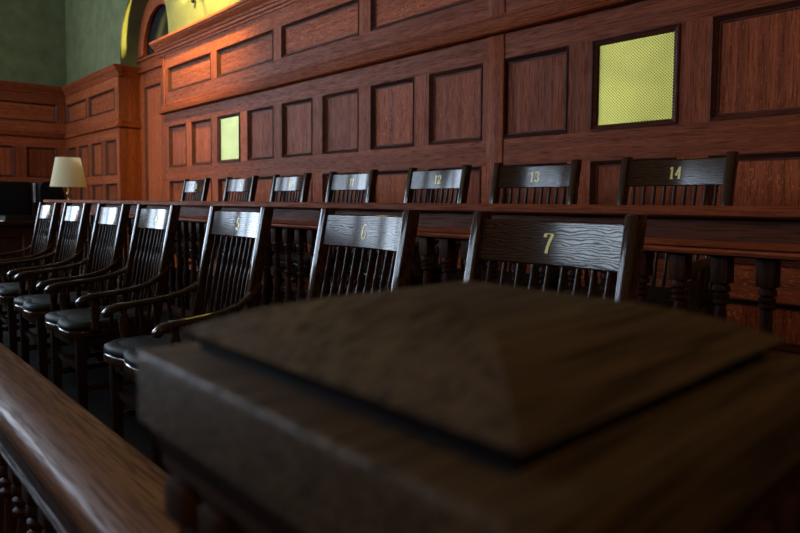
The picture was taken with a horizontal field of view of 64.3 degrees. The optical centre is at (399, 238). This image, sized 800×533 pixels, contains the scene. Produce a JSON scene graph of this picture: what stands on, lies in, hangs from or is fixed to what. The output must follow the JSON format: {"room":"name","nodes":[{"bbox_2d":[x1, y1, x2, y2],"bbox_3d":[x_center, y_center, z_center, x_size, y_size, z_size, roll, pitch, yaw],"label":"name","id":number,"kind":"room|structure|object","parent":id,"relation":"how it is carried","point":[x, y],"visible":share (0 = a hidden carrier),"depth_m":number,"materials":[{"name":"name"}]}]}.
{"room":"courtroom","nodes":[
{"label":"courtroom","id":0,"kind":"room"},
{"bbox_2d":[0,0,66,86],"bbox_3d":[-8.370,-2.089,8.593,7.680,5.600,0.150,-3,4,-42],"label":"wall","id":1,"kind":"structure","parent":0,"point":[32,32],"depth_m":10.53,"materials":[{"name":"green paint"}]},
{"bbox_2d":[0,80,64,96],"bbox_3d":[-6.858,-2.424,9.755,3.200,0.155,0.110,-3,4,-42],"label":"trim","id":2,"kind":"structure","parent":1,"relation":"attached to","point":[12,86],"depth_m":10.46,"materials":[{"name":"brown wood"}]},
{"bbox_2d":[0,129,65,138],"bbox_3d":[-6.871,-1.688,9.806,3.200,0.100,0.065,-3,4,-42],"label":"trim","id":3,"kind":"structure","parent":1,"relation":"attached to","point":[10,132],"depth_m":10.52,"materials":[{"name":"brown wood"}]},
{"bbox_2d":[0,90,67,199],"bbox_3d":[-6.889,-0.901,9.889,3.230,3.100,0.052,-3,4,-42],"label":"panelling","id":4,"kind":"object","parent":1,"relation":"attached to","point":[22,159],"visible":0.32,"depth_m":10.54,"materials":[{"name":"brown wood"}]},
{"bbox_2d":[65,0,239,83],"bbox_3d":[0.092,-1.815,4.824,0.295,5.600,17.150,-3,4,-42],"label":"wall","id":5,"kind":"structure","parent":0,"point":[100,34],"depth_m":9.25,"materials":[{"name":"green paint"}]},
{"bbox_2d":[62,63,121,96],"bbox_3d":[-4.845,-2.417,9.882,0.110,0.155,2.680,-3,4,-42],"label":"trim","id":6,"kind":"structure","parent":5,"relation":"attached to","point":[114,70],"depth_m":9.61,"materials":[{"name":"brown wood"}]},
{"bbox_2d":[65,120,120,138],"bbox_3d":[-4.854,-1.683,9.947,0.065,0.100,2.640,-3,4,-42],"label":"trim","id":7,"kind":"structure","parent":5,"relation":"attached to","point":[114,124],"depth_m":9.74,"materials":[{"name":"brown wood"}]},
{"bbox_2d":[66,76,141,252],"bbox_3d":[-4.740,-0.900,10.119,0.327,3.100,2.615,-3,4,-42],"label":"panelling","id":8,"kind":"object","parent":5,"relation":"attached to","point":[111,158],"visible":0.45,"depth_m":9.42,"materials":[{"name":"brown wood"}]},
{"bbox_2d":[121,65,139,78],"bbox_3d":[-3.831,-2.363,9.053,0.315,0.155,0.083,-3,4,-42],"label":"trim","id":9,"kind":"structure","parent":5,"relation":"attached to","point":[127,71],"depth_m":9.04,"materials":[{"name":"brown wood"}]},
{"bbox_2d":[120,120,140,128],"bbox_3d":[-3.842,-1.627,9.102,0.315,0.100,0.049,-3,4,-42],"label":"trim","id":10,"kind":"structure","parent":5,"relation":"attached to","point":[124,123],"depth_m":9.09,"materials":[{"name":"brown wood"}]},
{"bbox_2d":[136,53,161,73],"bbox_3d":[-3.188,-2.413,8.562,0.095,0.200,1.670,-3,4,-42],"label":"trim","id":11,"kind":"structure","parent":5,"relation":"attached to","point":[148,63],"depth_m":8.83,"materials":[{"name":"brown wood"}]},
{"bbox_2d":[140,67,164,200],"bbox_3d":[-3.208,-0.875,8.642,0.161,3.240,1.670,-3,4,-42],"label":"door","id":12,"kind":"structure","parent":5,"relation":"in","point":[151,94],"depth_m":8.97,"materials":[{"name":"brown wood"}]},
{"bbox_2d":[138,0,167,58],"bbox_3d":[-3.185,-2.937,8.532,0.095,0.870,1.660,-3,4,-42],"label":"window","id":13,"kind":"structure","parent":5,"relation":"in","point":[154,24],"depth_m":8.78,"materials":[{"name":"brown wood"}]},
{"bbox_2d":[149,0,299,57],"bbox_3d":[1.352,-2.013,3.098,0.169,0.160,12.925,-3,4,-42],"label":"trim","id":14,"kind":"structure","parent":5,"relation":"attached to","point":[240,12],"depth_m":6.61,"materials":[{"name":"brown wood"}]},
{"bbox_2d":[159,0,644,114],"bbox_3d":[1.392,-1.283,3.130,0.072,0.126,12.850,-3,4,-42],"label":"trim","id":15,"kind":"structure","parent":5,"relation":"attached to","point":[550,11],"depth_m":4.47,"materials":[{"name":"brown wood"}]},
{"bbox_2d":[162,0,799,356],"bbox_3d":[1.515,-0.465,3.279,0.312,3.100,12.827,-3,4,-42],"label":"panelling","id":16,"kind":"object","parent":5,"relation":"attached to","point":[521,97],"visible":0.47,"depth_m":4.07,"materials":[{"name":"brown wood"}]},
{"bbox_2d":[217,112,239,162],"bbox_3d":[-1.785,-1.042,6.653,0.032,0.498,0.485,-3,4,-42],"label":"wall grille","id":17,"kind":"object","parent":16,"relation":"attached to","point":[228,125],"visible":1,"depth_m":6.68,"materials":[{"name":"yellow metal"}]},
{"bbox_2d":[590,23,679,130],"bbox_3d":[1.232,-0.833,3.362,0.032,0.498,0.485,-3,4,-42],"label":"wall grille","id":18,"kind":"object","parent":16,"relation":"attached to","point":[635,75],"visible":1,"depth_m":3.36,"materials":[{"name":"yellow metal"}]},
{"bbox_3d":[-2.408,1.150,2.619,8.300,0.100,17.400,-3,4,-42],"label":"floor","id":19,"kind":"structure","parent":0,"visible":0},
{"bbox_2d":[0,181,64,214],"bbox_3d":[-4.950,0.003,8.324,1.060,1.500,0.600,-3,4,-42],"label":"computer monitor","id":20,"kind":"object","parent":19,"relation":"on","point":[16,198],"visible":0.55,"depth_m":8.45,"materials":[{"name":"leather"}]},
{"bbox_2d":[0,220,99,271],"bbox_3d":[-4.636,0.302,7.388,2.400,1.015,0.710,-3,4,-42],"label":"desk","id":21,"kind":"object","parent":19,"relation":"on","point":[14,235],"visible":0.06,"depth_m":7.21,"materials":[{"name":"brown wood"}]},
{"bbox_2d":[0,215,36,220],"bbox_3d":[-4.440,-0.238,7.486,0.400,0.055,0.320,-3,4,-42],"label":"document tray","id":22,"kind":"object","parent":21,"relation":"on","point":[2,217],"visible":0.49,"depth_m":7.36,"materials":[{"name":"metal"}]},
{"bbox_2d":[50,157,86,199],"bbox_3d":[-3.967,-0.589,7.626,0.400,0.745,0.400,-3,4,-42],"label":"table lamp","id":23,"kind":"object","parent":21,"relation":"on","point":[68,172],"visible":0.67,"depth_m":7.48,"materials":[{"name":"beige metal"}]},
{"bbox_2d":[2,306,172,475],"bbox_3d":[-1.073,1.009,2.612,1.570,0.200,9.600,-3,4,-42],"label":"platform","id":24,"kind":"object","parent":19,"relation":"on","point":[136,433],"depth_m":3.52,"materials":[{"name":"carpet"}]},
{"bbox_2d":[0,202,61,323],"bbox_3d":[-2.992,0.240,4.956,0.562,1.040,0.595,-3,4,-42],"label":"armchair","id":25,"kind":"object","parent":24,"relation":"on","point":[43,239],"visible":0.59,"depth_m":5.09,"materials":[{"name":"brown wood"}]},
{"bbox_2d":[0,203,91,355],"bbox_3d":[-2.502,0.274,4.422,0.562,1.040,0.595,-3,4,-43],"label":"armchair","id":26,"kind":"object","parent":24,"relation":"on","point":[68,250],"visible":0.71,"depth_m":4.38,"materials":[{"name":"brown wood"}]},
{"bbox_2d":[14,203,130,378],"bbox_3d":[-1.996,0.310,3.869,0.562,1.040,0.595,-3,4,-42],"label":"armchair","id":27,"kind":"object","parent":24,"relation":"on","point":[106,257],"visible":0.72,"depth_m":3.83,"materials":[{"name":"brown wood"}]},
{"bbox_2d":[44,204,180,410],"bbox_3d":[-1.517,0.343,3.347,0.562,1.040,0.595,-3,4,-43],"label":"armchair","id":28,"kind":"object","parent":24,"relation":"on","point":[80,328],"visible":0.87,"depth_m":3.29,"materials":[{"name":"brown wood"}]},
{"bbox_2d":[101,206,273,470],"bbox_3d":[-0.897,0.386,2.671,0.562,1.040,0.595,-3,5,-43],"label":"armchair","id":29,"kind":"object","parent":24,"relation":"on","point":[244,283],"visible":0.64,"depth_m":2.70,"materials":[{"name":"brown wood"}]},
{"bbox_2d":[195,208,419,341],"bbox_3d":[-0.309,0.427,2.029,0.562,1.040,0.595,-3,4,-41],"label":"armchair","id":30,"kind":"object","parent":24,"relation":"on","point":[388,233],"visible":0.19,"depth_m":2.16,"materials":[{"name":"brown wood"}]},
{"bbox_2d":[464,211,646,301],"bbox_3d":[0.196,0.462,1.479,0.562,1.040,0.595,-3,4,-43],"label":"armchair","id":31,"kind":"object","parent":24,"relation":"on","point":[609,247],"visible":0.18,"depth_m":1.59,"materials":[{"name":"brown wood"}]},
{"bbox_2d":[0,342,178,532],"bbox_3d":[-2.169,0.615,2.817,0.120,0.950,6.281,-3,4,-42],"label":"balustrade","id":32,"kind":"object","parent":19,"relation":"on","point":[63,470],"visible":1,"depth_m":0.94,"materials":[{"name":"brown wood"}]},
{"bbox_2d":[75,273,799,532],"bbox_3d":[0.053,0.840,3.633,1.480,0.435,9.600,-3,4,-42],"label":"platform","id":33,"kind":"object","parent":19,"relation":"on","point":[164,316],"depth_m":5.15,"materials":[{"name":"carpet"}]},
{"bbox_2d":[139,178,210,274],"bbox_3d":[-2.160,-0.052,6.033,0.562,1.040,0.595,-3,4,-42],"label":"armchair","id":34,"kind":"object","parent":33,"relation":"on","point":[202,186],"visible":0.22,"depth_m":6.14,"materials":[{"name":"brown wood"}]},
{"bbox_2d":[175,175,258,288],"bbox_3d":[-1.560,-0.010,5.379,0.562,1.040,0.595,-3,4,-43],"label":"armchair","id":35,"kind":"object","parent":33,"relation":"on","point":[248,186],"visible":0.24,"depth_m":5.44,"materials":[{"name":"brown wood"}]},
{"bbox_2d":[220,173,311,305],"bbox_3d":[-1.033,0.027,4.804,0.562,1.040,0.595,-3,4,-41],"label":"armchair","id":36,"kind":"object","parent":33,"relation":"on","point":[293,183],"visible":0.2,"depth_m":4.89,"materials":[{"name":"brown wood"}]},
{"bbox_2d":[272,169,377,303],"bbox_3d":[-0.515,0.063,4.239,0.562,1.040,0.595,-3,4,-42],"label":"armchair","id":37,"kind":"object","parent":33,"relation":"on","point":[360,181],"visible":0.32,"depth_m":4.25,"materials":[{"name":"brown wood"}]},
{"bbox_2d":[348,165,471,293],"bbox_3d":[0.036,0.101,3.638,0.562,1.040,0.595,-3,4,-41],"label":"armchair","id":38,"kind":"object","parent":33,"relation":"on","point":[459,179],"visible":0.25,"depth_m":3.66,"materials":[{"name":"brown wood"}]},
{"bbox_2d":[43,200,799,494],"bbox_3d":[-0.447,0.233,3.170,0.140,0.824,9.450,-3,4,-42],"label":"balustrade","id":39,"kind":"object","parent":33,"relation":"on","point":[769,235],"visible":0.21,"depth_m":2.13,"materials":[{"name":"brown wood"}]},
{"bbox_2d":[431,159,581,291],"bbox_3d":[0.521,0.135,3.108,0.595,1.040,0.562,3,4,42],"label":"armchair","id":40,"kind":"object","parent":33,"relation":"on","point":[564,176],"visible":0.3,"depth_m":3.21,"materials":[{"name":"brown wood"}]},
{"bbox_2d":[553,151,738,316],"bbox_3d":[0.996,0.168,2.591,0.562,1.040,0.595,-3,4,-42],"label":"armchair","id":41,"kind":"object","parent":33,"relation":"on","point":[716,171],"visible":0.33,"depth_m":2.64,"materials":[{"name":"brown wood"}]},
{"bbox_2d":[137,281,799,532],"bbox_3d":[0.042,0.636,0.408,0.291,1.213,0.291,-3,4,-42],"label":"newel post","id":42,"kind":"object","parent":19,"relation":"on","point":[462,406],"visible":1,"depth_m":0.27,"materials":[{"name":"brown wood"}]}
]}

